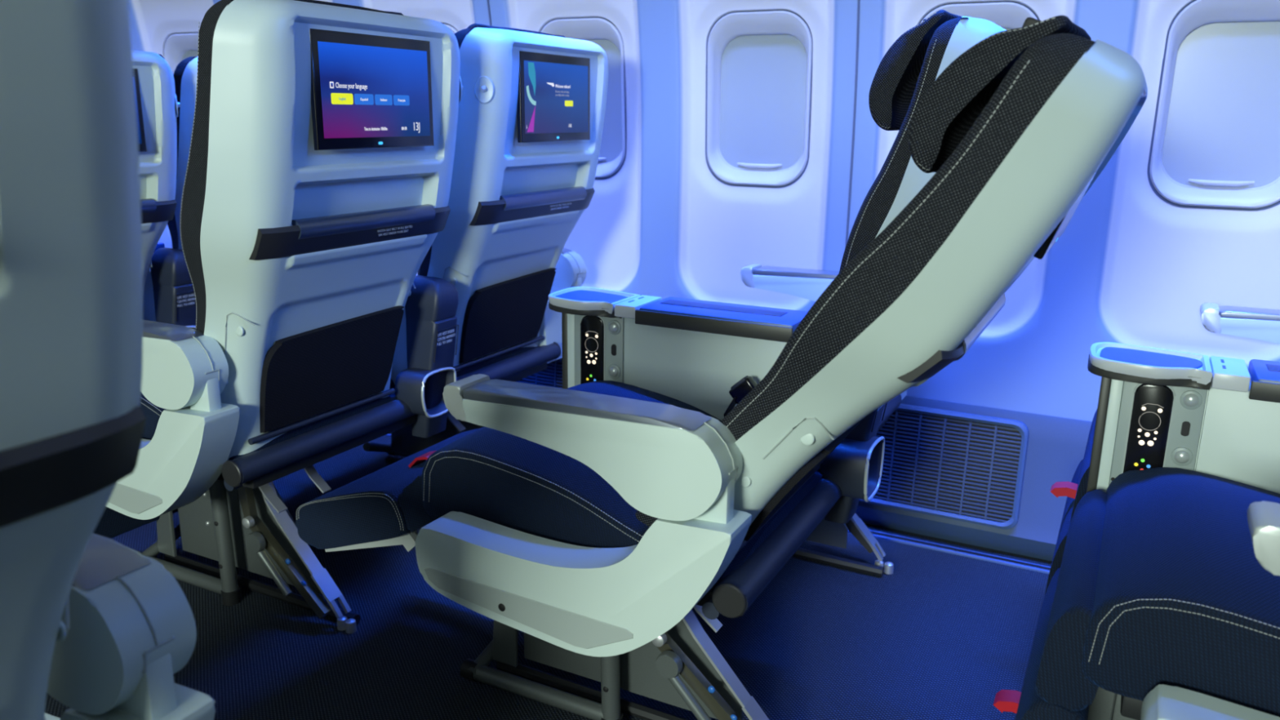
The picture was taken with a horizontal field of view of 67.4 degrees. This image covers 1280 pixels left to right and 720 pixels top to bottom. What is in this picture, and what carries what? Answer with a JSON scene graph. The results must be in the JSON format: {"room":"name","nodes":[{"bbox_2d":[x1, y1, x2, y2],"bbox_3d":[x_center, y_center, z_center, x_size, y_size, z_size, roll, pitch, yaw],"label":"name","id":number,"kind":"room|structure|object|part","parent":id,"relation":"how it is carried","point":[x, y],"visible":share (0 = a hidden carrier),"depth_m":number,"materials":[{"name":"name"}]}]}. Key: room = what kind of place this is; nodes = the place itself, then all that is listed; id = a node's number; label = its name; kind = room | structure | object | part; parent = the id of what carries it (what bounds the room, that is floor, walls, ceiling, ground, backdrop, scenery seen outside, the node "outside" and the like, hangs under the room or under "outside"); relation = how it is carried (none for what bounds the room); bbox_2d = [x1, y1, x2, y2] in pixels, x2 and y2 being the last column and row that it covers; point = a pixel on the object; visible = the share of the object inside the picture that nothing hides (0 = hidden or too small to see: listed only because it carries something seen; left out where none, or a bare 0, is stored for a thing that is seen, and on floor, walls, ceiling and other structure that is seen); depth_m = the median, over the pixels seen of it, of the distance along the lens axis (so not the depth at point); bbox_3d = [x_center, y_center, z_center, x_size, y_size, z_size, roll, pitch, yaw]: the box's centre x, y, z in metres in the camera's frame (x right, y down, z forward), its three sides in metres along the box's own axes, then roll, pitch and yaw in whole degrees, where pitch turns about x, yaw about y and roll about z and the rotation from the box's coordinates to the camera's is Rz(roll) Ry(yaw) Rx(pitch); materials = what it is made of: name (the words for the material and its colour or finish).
{"room":"aircraft cabin","nodes":[
{"label":"aircraft cabin","id":0,"kind":"room"},
{"bbox_2d":[44,435,1052,719],"bbox_3d":[-2.001,0.729,1.386,9.800,0.050,4.620,8,16,26],"label":"floor","id":1,"kind":"structure","parent":0,"point":[937,637],"depth_m":1.97,"materials":[{"name":"carpet"}]},
{"bbox_2d":[0,0,215,719],"bbox_3d":[-0.790,0.287,0.630,0.807,1.211,0.772,8,16,26],"label":"seat","id":2,"kind":"object","parent":1,"relation":"on","point":[91,622],"visible":1,"depth_m":0.59,"materials":[{"name":"grey plastic"}]},
{"bbox_3d":[-0.596,0.224,0.917,0.418,0.123,0.070,8,16,26],"label":"armrest","id":3,"kind":"part","parent":2,"relation":"part of","materials":[{"name":"grey plastic"}]},
{"bbox_3d":[-0.436,0.282,0.843,0.051,0.071,0.026,8,16,26],"label":"pivot stem","id":4,"kind":"part","parent":2,"relation":"part of","materials":[{"name":"grey plastic"}]},
{"bbox_2d":[131,49,181,292],"bbox_3d":[-1.570,-0.150,2.342,0.851,1.186,0.595,8,16,26],"label":"seat","id":5,"kind":"object","parent":1,"relation":"on","point":[157,105],"visible":0.17,"depth_m":2.24,"materials":[{"name":"grey plastic"}]},
{"bbox_2d":[142,242,195,329],"bbox_3d":[-1.459,-0.127,2.627,0.678,0.401,0.149,9,16,28],"label":"console","id":6,"kind":"object","parent":5,"relation":"attached to","point":[168,294],"visible":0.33,"depth_m":2.46,"materials":[{"name":"grey plastic"}]},
{"bbox_3d":[-1.418,-0.105,2.602,0.446,0.372,0.023,8,16,26],"label":"panel","id":7,"kind":"part","parent":6,"relation":"part of","materials":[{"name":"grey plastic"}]},
{"bbox_3d":[-1.428,-0.306,2.571,0.300,0.024,0.129,8,16,26],"label":"stowage lid","id":8,"kind":"part","parent":6,"relation":"part of","materials":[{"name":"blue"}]},
{"bbox_3d":[-1.164,-0.141,2.476,0.013,0.071,0.076,8,16,26],"label":"label frame","id":9,"kind":"part","parent":6,"relation":"part of","materials":[{"name":"black"}]},
{"bbox_2d":[177,293,195,306],"bbox_3d":[-1.163,-0.154,2.470,0.005,0.028,0.062,8,16,26],"label":"print","id":10,"kind":"object","parent":6,"relation":"attached to","point":[183,300],"depth_m":2.47,"materials":[{"name":"grey"}]},
{"bbox_2d":[167,56,197,249],"bbox_3d":[-1.261,-0.290,2.899,0.826,1.186,0.694,8,16,26],"label":"seat","id":11,"kind":"object","parent":1,"relation":"on","point":[185,73],"visible":0.02,"depth_m":2.36,"materials":[{"name":"grey plastic"}]},
{"bbox_2d":[93,0,463,633],"bbox_3d":[-0.830,-0.067,1.966,0.851,1.229,0.595,8,16,26],"label":"seat","id":12,"kind":"object","parent":1,"relation":"on","point":[317,188],"visible":0.95,"depth_m":1.70,"materials":[{"name":"grey plastic"}]},
{"bbox_3d":[-1.013,0.241,1.807,0.358,0.058,0.011,8,16,26],"label":"inset panel","id":13,"kind":"part","parent":12,"relation":"part of","materials":[{"name":"grey plastic"}]},
{"bbox_3d":[-1.004,0.444,2.219,0.303,0.084,0.161,8,16,26],"label":"leg frame","id":14,"kind":"part","parent":12,"relation":"part of","materials":[{"name":"grey metal"}]},
{"bbox_3d":[-0.915,0.000,1.730,0.418,0.125,0.070,8,16,26],"label":"armrest","id":15,"kind":"part","parent":12,"relation":"part of","materials":[{"name":"grey plastic"}]},
{"bbox_3d":[-0.753,0.058,1.660,0.051,0.072,0.026,8,16,26],"label":"pivot stem","id":16,"kind":"part","parent":12,"relation":"part of","materials":[{"name":"grey plastic"}]},
{"bbox_2d":[179,0,233,333],"bbox_3d":[-0.623,-0.250,1.818,0.270,0.762,0.564,8,16,26],"label":"cushion","id":17,"kind":"object","parent":12,"relation":"on","point":[206,209],"depth_m":1.52,"materials":[{"name":"black fabric"}]},
{"bbox_3d":[-0.970,0.306,2.155,0.210,0.310,0.008,8,16,26],"label":"plate","id":18,"kind":"part","parent":12,"relation":"part of","materials":[{"name":"grey metal"}]},
{"bbox_3d":[-0.856,0.506,2.145,0.590,0.030,0.024,8,16,26],"label":"floor rail","id":19,"kind":"part","parent":12,"relation":"part of","materials":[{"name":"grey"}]},
{"bbox_2d":[139,392,397,461],"bbox_3d":[-0.853,0.045,2.047,0.542,0.161,0.470,8,16,26],"label":"seat cushion","id":20,"kind":"object","parent":12,"relation":"on","point":[251,438],"depth_m":1.83,"materials":[{"name":"blue fabric"}]},
{"bbox_3d":[-0.775,0.348,2.059,0.230,0.280,0.006,8,16,26],"label":"plate","id":21,"kind":"part","parent":12,"relation":"part of","materials":[{"name":"grey metal"}]},
{"bbox_2d":[378,225,412,235],"bbox_3d":[-0.460,-0.243,1.806,0.001,0.012,0.095,8,16,26],"label":"print","id":22,"kind":"object","parent":12,"relation":"attached to","point":[384,230],"depth_m":1.81,"materials":[{"name":"grey paint"}]},
{"bbox_2d":[391,275,458,437],"bbox_3d":[-0.719,-0.022,2.255,0.678,0.401,0.149,9,16,28],"label":"console","id":23,"kind":"object","parent":12,"relation":"attached to","point":[423,362],"visible":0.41,"depth_m":2.09,"materials":[{"name":"grey plastic"}]},
{"bbox_3d":[-0.677,0.000,2.230,0.446,0.372,0.023,8,16,26],"label":"panel","id":24,"kind":"part","parent":23,"relation":"part of","materials":[{"name":"grey plastic"}]},
{"bbox_2d":[436,328,455,346],"bbox_3d":[-0.423,-0.050,2.099,0.005,0.028,0.062,8,16,26],"label":"print","id":25,"kind":"object","parent":23,"relation":"attached to","point":[445,337],"depth_m":2.10,"materials":[{"name":"grey paint"}]},
{"bbox_3d":[-0.424,-0.037,2.105,0.013,0.071,0.076,8,16,26],"label":"label frame","id":26,"kind":"part","parent":23,"relation":"part of","materials":[{"name":"black"}]},
{"bbox_2d":[363,23,608,463],"bbox_3d":[-0.520,-0.206,2.522,0.826,1.229,0.694,8,16,26],"label":"seat","id":27,"kind":"object","parent":1,"relation":"on","point":[532,104],"visible":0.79,"depth_m":2.21,"materials":[{"name":"grey plastic"}]},
{"bbox_3d":[-0.663,0.284,2.853,0.303,0.084,0.161,8,16,26],"label":"leg frame","id":28,"kind":"part","parent":27,"relation":"part of","materials":[{"name":"grey metal"}]},
{"bbox_3d":[-0.507,0.343,2.794,0.590,0.030,0.024,8,16,26],"label":"floor rail","id":29,"kind":"part","parent":27,"relation":"part of","materials":[{"name":"grey metal"}]},
{"bbox_3d":[-0.620,0.142,2.806,0.210,0.310,0.008,8,16,26],"label":"plate","id":30,"kind":"part","parent":27,"relation":"part of","materials":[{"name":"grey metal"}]},
{"bbox_2d":[417,28,473,275],"bbox_3d":[-0.353,-0.376,2.322,0.270,0.762,0.564,8,16,26],"label":"cushion","id":31,"kind":"object","parent":27,"relation":"on","point":[451,253],"depth_m":2.04,"materials":[{"name":"black fabric"}]},
{"bbox_3d":[-0.424,0.184,2.712,0.230,0.280,0.006,8,16,26],"label":"plate","id":32,"kind":"part","parent":27,"relation":"part of","materials":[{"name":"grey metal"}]},
{"bbox_3d":[-0.319,-0.554,1.964,0.012,0.013,0.013,-1,15,-6],"label":"hook knob","id":33,"kind":"part","parent":27,"relation":"part of","materials":[{"name":"silver metal"}]},
{"bbox_2d":[456,346,538,377],"bbox_3d":[-0.607,-0.070,2.504,0.542,0.161,0.470,8,16,26],"label":"seat cushion","id":34,"kind":"object","parent":27,"relation":"on","point":[474,362],"depth_m":2.36,"materials":[{"name":"blue fabric"}]},
{"bbox_2d":[550,202,570,210],"bbox_3d":[-0.190,-0.370,2.309,0.001,0.012,0.095,8,16,26],"label":"print","id":35,"kind":"object","parent":27,"relation":"attached to","point":[553,206],"depth_m":2.32,"materials":[{"name":"grey paint"}]},
{"bbox_3d":[-0.352,-0.263,2.779,0.418,0.125,0.070,8,16,26],"label":"armrest","id":36,"kind":"part","parent":27,"relation":"part of","materials":[{"name":"grey plastic"}]},
{"bbox_3d":[-0.192,-0.205,2.705,0.051,0.072,0.026,8,16,26],"label":"pivot stem","id":37,"kind":"part","parent":27,"relation":"part of","materials":[{"name":"grey plastic"}]},
{"bbox_2d":[383,432,1050,573],"bbox_3d":[-0.982,0.226,3.276,9.800,0.009,0.032,8,16,26],"label":"floor track","id":38,"kind":"object","parent":1,"relation":"on","point":[878,535],"depth_m":2.38,"materials":[{"name":"blue"}]},
{"bbox_2d":[295,15,1147,719],"bbox_3d":[0.037,0.089,1.540,1.254,1.160,0.590,8,16,26],"label":"seat","id":39,"kind":"object","parent":1,"relation":"on","point":[589,521],"visible":1,"depth_m":1.25,"materials":[{"name":"grey plastic"}]},
{"bbox_3d":[-0.393,0.278,1.836,0.226,0.094,0.367,8,16,26],"label":"foot plate","id":40,"kind":"part","parent":39,"relation":"part of","materials":[{"name":"silver metal"}]},
{"bbox_3d":[-0.166,0.361,1.382,0.358,0.058,0.011,8,16,26],"label":"inset panel","id":41,"kind":"part","parent":39,"relation":"part of","materials":[{"name":"grey plastic"}]},
{"bbox_3d":[-0.157,0.563,1.794,0.303,0.084,0.161,8,16,26],"label":"leg frame","id":42,"kind":"part","parent":39,"relation":"part of","materials":[{"name":"grey metal"}]},
{"bbox_3d":[-0.123,0.425,1.730,0.210,0.310,0.008,8,16,26],"label":"plate","id":43,"kind":"part","parent":39,"relation":"part of","materials":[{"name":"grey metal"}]},
{"bbox_3d":[-0.009,0.625,1.720,0.590,0.030,0.024,8,16,26],"label":"floor rail","id":44,"kind":"part","parent":39,"relation":"part of","materials":[{"name":"grey metal"}]},
{"bbox_3d":[-0.068,0.120,1.305,0.418,0.125,0.070,8,16,26],"label":"armrest","id":45,"kind":"part","parent":39,"relation":"part of","materials":[{"name":"grey plastic"}]},
{"bbox_2d":[422,380,822,591],"bbox_3d":[-0.006,0.165,1.622,0.542,0.161,0.470,8,16,26],"label":"seat cushion","id":46,"kind":"object","parent":39,"relation":"on","point":[503,478],"depth_m":1.46,"materials":[{"name":"blue fabric"}]},
{"bbox_3d":[0.072,0.468,1.635,0.230,0.280,0.006,8,16,26],"label":"plate","id":47,"kind":"part","parent":39,"relation":"part of","materials":[{"name":"grey metal"}]},
{"bbox_3d":[0.093,0.177,1.236,0.051,0.072,0.026,8,16,26],"label":"pivot stem","id":48,"kind":"part","parent":39,"relation":"part of","materials":[{"name":"grey plastic"}]},
{"bbox_2d":[548,286,887,524],"bbox_3d":[0.128,0.097,1.830,0.678,0.401,0.149,9,16,28],"label":"console","id":49,"kind":"object","parent":39,"relation":"attached to","point":[689,351],"visible":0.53,"depth_m":1.79,"materials":[{"name":"grey plastic"}]},
{"bbox_3d":[-0.140,0.068,1.982,0.014,0.376,0.058,8,16,26],"label":"post","id":50,"kind":"part","parent":49,"relation":"part of","materials":[{"name":"grey metal"}]},
{"bbox_2d":[585,337,598,352],"bbox_3d":[-0.096,-0.030,1.893,0.030,0.030,0.001,8,16,26],"label":"button","id":51,"kind":"object","parent":49,"relation":"attached to","point":[591,343],"depth_m":1.89,"materials":[{"name":"grey plastic"}]},
{"bbox_2d":[548,286,639,318],"bbox_3d":[-0.094,-0.116,1.902,0.165,0.028,0.145,8,16,26],"label":"tray","id":52,"kind":"object","parent":49,"relation":"on","point":[584,302],"depth_m":1.87,"materials":[{"name":"grey plastic"}]},
{"bbox_3d":[-0.078,0.034,1.917,0.111,0.276,0.023,8,16,26],"label":"control panel","id":53,"kind":"part","parent":49,"relation":"part of","materials":[{"name":"grey plastic"}]},
{"bbox_3d":[0.170,0.119,1.805,0.446,0.372,0.023,8,16,26],"label":"panel","id":54,"kind":"part","parent":49,"relation":"part of","materials":[{"name":"grey plastic"}]},
{"bbox_3d":[0.160,-0.082,1.774,0.300,0.024,0.129,8,16,26],"label":"stowage lid","id":55,"kind":"part","parent":49,"relation":"part of","materials":[{"name":"blue"}]},
{"bbox_3d":[0.423,0.083,1.680,0.013,0.071,0.076,8,16,26],"label":"label frame","id":56,"kind":"part","parent":49,"relation":"part of","materials":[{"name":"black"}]},
{"bbox_2d":[723,375,757,417],"bbox_3d":[0.184,0.085,1.722,0.058,0.117,0.035,8,16,26],"label":"belt","id":57,"kind":"object","parent":39,"relation":"attached to","point":[742,388],"visible":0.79,"depth_m":1.71,"materials":[{"name":"black"}]},
{"bbox_2d":[635,33,1095,526],"bbox_3d":[0.327,-0.098,1.346,0.270,0.762,0.564,29,24,19],"label":"cushion","id":58,"kind":"object","parent":39,"relation":"on","point":[988,126],"depth_m":1.07,"materials":[{"name":"black fabric"}]},
{"bbox_2d":[740,9,1005,576],"bbox_3d":[0.314,-0.086,2.105,0.867,1.222,0.694,8,16,26],"label":"seat","id":59,"kind":"object","parent":1,"relation":"on","point":[914,61],"visible":0.09,"depth_m":1.65,"materials":[{"name":"grey plastic"}]},
{"bbox_3d":[0.464,-0.148,2.370,0.418,0.125,0.070,8,16,26],"label":"armrest","id":60,"kind":"part","parent":59,"relation":"part of","materials":[{"name":"grey plastic"}]},
{"bbox_3d":[0.391,0.299,2.303,0.230,0.280,0.006,8,16,26],"label":"plate","id":61,"kind":"part","parent":59,"relation":"part of","materials":[{"name":"grey metal"}]},
{"bbox_3d":[0.309,0.458,2.385,0.590,0.030,0.024,8,16,26],"label":"floor rail","id":62,"kind":"part","parent":59,"relation":"part of","materials":[{"name":"grey metal"}]},
{"bbox_2d":[839,17,968,272],"bbox_3d":[0.493,-0.256,1.897,0.261,0.762,0.564,12,18,25],"label":"cushion","id":63,"kind":"object","parent":59,"relation":"on","point":[914,61],"depth_m":1.62,"materials":[{"name":"black fabric"}]},
{"bbox_2d":[993,466,1279,719],"bbox_3d":[0.886,0.176,1.105,0.851,1.229,0.595,8,16,26],"label":"seat","id":64,"kind":"object","parent":1,"relation":"on","point":[1162,601],"visible":1,"depth_m":1.11,"materials":[{"name":"blue fabric"}]},
{"bbox_3d":[0.746,0.548,1.294,0.210,0.310,0.008,8,16,26],"label":"plate","id":65,"kind":"part","parent":64,"relation":"part of","materials":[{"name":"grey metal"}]},
{"bbox_2d":[1081,466,1279,717],"bbox_3d":[0.863,0.288,1.186,0.542,0.161,0.470,8,16,26],"label":"seat cushion","id":66,"kind":"object","parent":64,"relation":"on","point":[1176,592],"depth_m":1.10,"materials":[{"name":"blue fabric"}]},
{"bbox_2d":[1085,342,1279,493],"bbox_3d":[0.997,0.220,1.394,0.678,0.401,0.149,9,16,28],"label":"console","id":67,"kind":"object","parent":64,"relation":"attached to","point":[1157,407],"visible":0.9,"depth_m":1.43,"materials":[{"name":"grey plastic"}]},
{"bbox_3d":[0.729,0.191,1.546,0.014,0.376,0.058,8,16,26],"label":"post","id":68,"kind":"part","parent":67,"relation":"part of","materials":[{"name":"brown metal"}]},
{"bbox_2d":[1138,440,1144,444],"bbox_3d":[0.767,0.126,1.469,0.008,0.008,0.001,8,16,26],"label":"light","id":69,"kind":"object","parent":67,"relation":"attached to","point":[1140,442],"depth_m":1.47,"materials":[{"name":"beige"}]},
{"bbox_2d":[1138,411,1160,431],"bbox_3d":[0.774,0.093,1.457,0.030,0.030,0.001,8,16,26],"label":"button","id":70,"kind":"object","parent":67,"relation":"attached to","point":[1148,420],"depth_m":1.46,"materials":[{"name":"grey plastic"}]},
{"bbox_2d":[1087,342,1212,390],"bbox_3d":[0.775,0.007,1.466,0.165,0.028,0.145,8,16,26],"label":"armrest","id":71,"kind":"object","parent":67,"relation":"on","point":[1117,362],"depth_m":1.43,"materials":[{"name":"grey"}]},
{"bbox_2d":[1146,440,1153,445],"bbox_3d":[0.778,0.127,1.463,0.009,0.009,0.001,8,16,26],"label":"button","id":72,"kind":"object","parent":67,"relation":"on","point":[1148,442],"depth_m":1.46,"materials":[{"name":"beige plastic"}]},
{"bbox_3d":[0.791,0.157,1.481,0.111,0.276,0.023,8,16,26],"label":"control panel","id":73,"kind":"part","parent":67,"relation":"part of","materials":[{"name":"grey plastic"}]},
{"bbox_3d":[1.039,0.242,1.369,0.446,0.372,0.023,8,16,26],"label":"panel","id":74,"kind":"part","parent":67,"relation":"part of","materials":[{"name":"grey plastic"}]},
{"bbox_3d":[1.029,0.041,1.338,0.300,0.024,0.129,8,16,26],"label":"stowage lid","id":75,"kind":"part","parent":67,"relation":"part of","materials":[{"name":"blue"}]},
{"bbox_2d":[1044,302,1279,594],"bbox_3d":[1.214,0.042,1.653,0.867,1.222,0.694,8,16,26],"label":"seat","id":76,"kind":"object","parent":1,"relation":"on","point":[1257,323],"visible":0.16,"depth_m":1.93,"materials":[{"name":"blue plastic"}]},
{"bbox_3d":[1.364,-0.021,1.919,0.418,0.125,0.070,8,16,26],"label":"armrest","id":77,"kind":"part","parent":76,"relation":"part of","materials":[{"name":"grey plastic"}]},
{"bbox_2d":[127,0,1279,421],"bbox_3d":[-1.389,-0.881,3.250,8.533,1.448,0.210,8,16,26],"label":"wall","id":78,"kind":"structure","parent":0,"point":[1130,265],"depth_m":2.36,"materials":[{"name":"plastic"}]},
{"bbox_3d":[-1.626,-0.914,3.369,0.533,1.448,0.210,8,16,26],"label":"sidewall panel","id":79,"kind":"part","parent":78,"relation":"part of","materials":[{"name":"plastic"}]},
{"bbox_2d":[164,32,199,74],"bbox_3d":[-1.578,-0.944,3.456,0.291,0.444,0.079,8,16,26],"label":"window","id":80,"kind":"structure","parent":78,"relation":"in","point":[179,46],"depth_m":3.44,"materials":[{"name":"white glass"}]},
{"bbox_2d":[182,49,197,60],"bbox_3d":[-1.567,-0.944,3.478,0.252,0.363,0.004,8,16,26],"label":"shade","id":81,"kind":"object","parent":80,"relation":"attached to","point":[186,53],"depth_m":3.46,"materials":[{"name":"white plastic"}]},
{"bbox_3d":[-1.153,-0.848,3.132,0.533,1.448,0.210,8,16,26],"label":"sidewall panel","id":82,"kind":"part","parent":78,"relation":"part of","materials":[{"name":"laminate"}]},
{"bbox_3d":[-0.680,-0.781,2.894,0.533,1.448,0.210,8,16,26],"label":"sidewall panel","id":83,"kind":"part","parent":78,"relation":"part of","materials":[{"name":"plastic"}]},
{"bbox_2d":[441,22,457,34],"bbox_3d":[-0.632,-0.811,2.982,0.291,0.444,0.079,8,16,26],"label":"window","id":84,"kind":"structure","parent":78,"relation":"in","point":[451,28],"depth_m":2.86,"materials":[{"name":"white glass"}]},
{"bbox_2d":[515,357,562,388],"bbox_3d":[-0.226,0.121,2.888,0.500,0.270,0.045,8,16,26],"label":"air vent","id":85,"kind":"object","parent":78,"relation":"attached to","point":[552,376],"visible":0.02,"depth_m":2.90,"materials":[{"name":"blue"}]},
{"bbox_3d":[-0.208,-0.714,2.657,0.533,1.448,0.210,8,16,26],"label":"sidewall panel","id":86,"kind":"part","parent":78,"relation":"part of","materials":[{"name":"plastic"}]},
{"bbox_2d":[539,17,626,179],"bbox_3d":[-0.160,-0.744,2.745,0.291,0.444,0.079,8,16,26],"label":"window","id":87,"kind":"structure","parent":78,"relation":"in","point":[601,31],"depth_m":2.71,"materials":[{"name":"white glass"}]},
{"bbox_3d":[-0.156,-0.585,2.797,0.125,0.012,0.015,8,16,26],"label":"shade handle","id":88,"kind":"part","parent":87,"relation":"part of","materials":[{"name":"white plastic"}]},
{"bbox_2d":[584,39,622,162],"bbox_3d":[-0.149,-0.744,2.766,0.252,0.363,0.004,8,16,26],"label":"shade","id":89,"kind":"object","parent":87,"relation":"attached to","point":[611,148],"depth_m":2.73,"materials":[{"name":"white plastic"}]},
{"bbox_3d":[0.265,-0.647,2.420,0.533,1.448,0.210,8,16,26],"label":"sidewall panel","id":90,"kind":"part","parent":78,"relation":"part of","materials":[{"name":"plastic"}]},
{"bbox_2d":[705,9,813,188],"bbox_3d":[0.313,-0.677,2.508,0.291,0.444,0.079,8,16,26],"label":"window","id":91,"kind":"structure","parent":78,"relation":"in","point":[759,64],"depth_m":2.52,"materials":[{"name":"white plastic"}]},
{"bbox_3d":[0.317,-0.518,2.560,0.125,0.012,0.015,8,16,26],"label":"shade handle","id":92,"kind":"part","parent":91,"relation":"part of","materials":[{"name":"white plastic"}]},
{"bbox_2d":[719,34,807,169],"bbox_3d":[0.324,-0.677,2.529,0.252,0.363,0.004,8,16,26],"label":"shade","id":93,"kind":"object","parent":91,"relation":"attached to","point":[762,77],"depth_m":2.53,"materials":[{"name":"white plastic"}]},
{"bbox_2d":[858,403,1028,529],"bbox_3d":[0.725,0.255,2.411,0.445,0.270,0.045,8,16,26],"label":"air vent","id":94,"kind":"object","parent":78,"relation":"attached to","point":[950,464],"visible":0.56,"depth_m":2.38,"materials":[{"name":"blue"}]},
{"bbox_2d":[855,395,1092,561],"bbox_3d":[-0.952,0.045,3.285,9.800,0.372,0.068,8,16,26],"label":"wall panel","id":95,"kind":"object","parent":78,"relation":"attached to","point":[1056,446],"depth_m":2.32,"materials":[{"name":"white plastic"}]},
{"bbox_3d":[0.738,-0.581,2.183,0.533,1.448,0.210,8,16,26],"label":"sidewall panel","id":96,"kind":"part","parent":78,"relation":"part of","materials":[{"name":"plastic"}]},
{"bbox_2d":[918,0,1039,30],"bbox_3d":[0.786,-0.610,2.271,0.291,0.444,0.079,8,16,26],"label":"window","id":97,"kind":"structure","parent":78,"relation":"in","point":[1007,15],"depth_m":2.19,"materials":[{"name":"white plastic"}]},
{"bbox_3d":[1.210,-0.514,1.946,0.533,1.448,0.210,8,16,26],"label":"sidewall panel","id":98,"kind":"part","parent":78,"relation":"part of","materials":[{"name":"plastic"}]},
{"bbox_2d":[1146,0,1279,210],"bbox_3d":[1.258,-0.544,2.034,0.291,0.444,0.079,8,16,26],"label":"window","id":99,"kind":"structure","parent":78,"relation":"in","point":[1215,140],"depth_m":2.06,"materials":[{"name":"white plastic"}]},
{"bbox_2d":[1162,21,1279,187],"bbox_3d":[1.269,-0.544,2.055,0.252,0.363,0.004,8,16,26],"label":"shade","id":100,"kind":"object","parent":99,"relation":"attached to","point":[1222,123],"depth_m":2.06,"materials":[{"name":"white plastic"}]},
{"bbox_3d":[1.262,-0.385,2.086,0.125,0.012,0.015,8,16,26],"label":"shade handle","id":101,"kind":"part","parent":99,"relation":"part of","materials":[{"name":"white plastic"}]}
]}

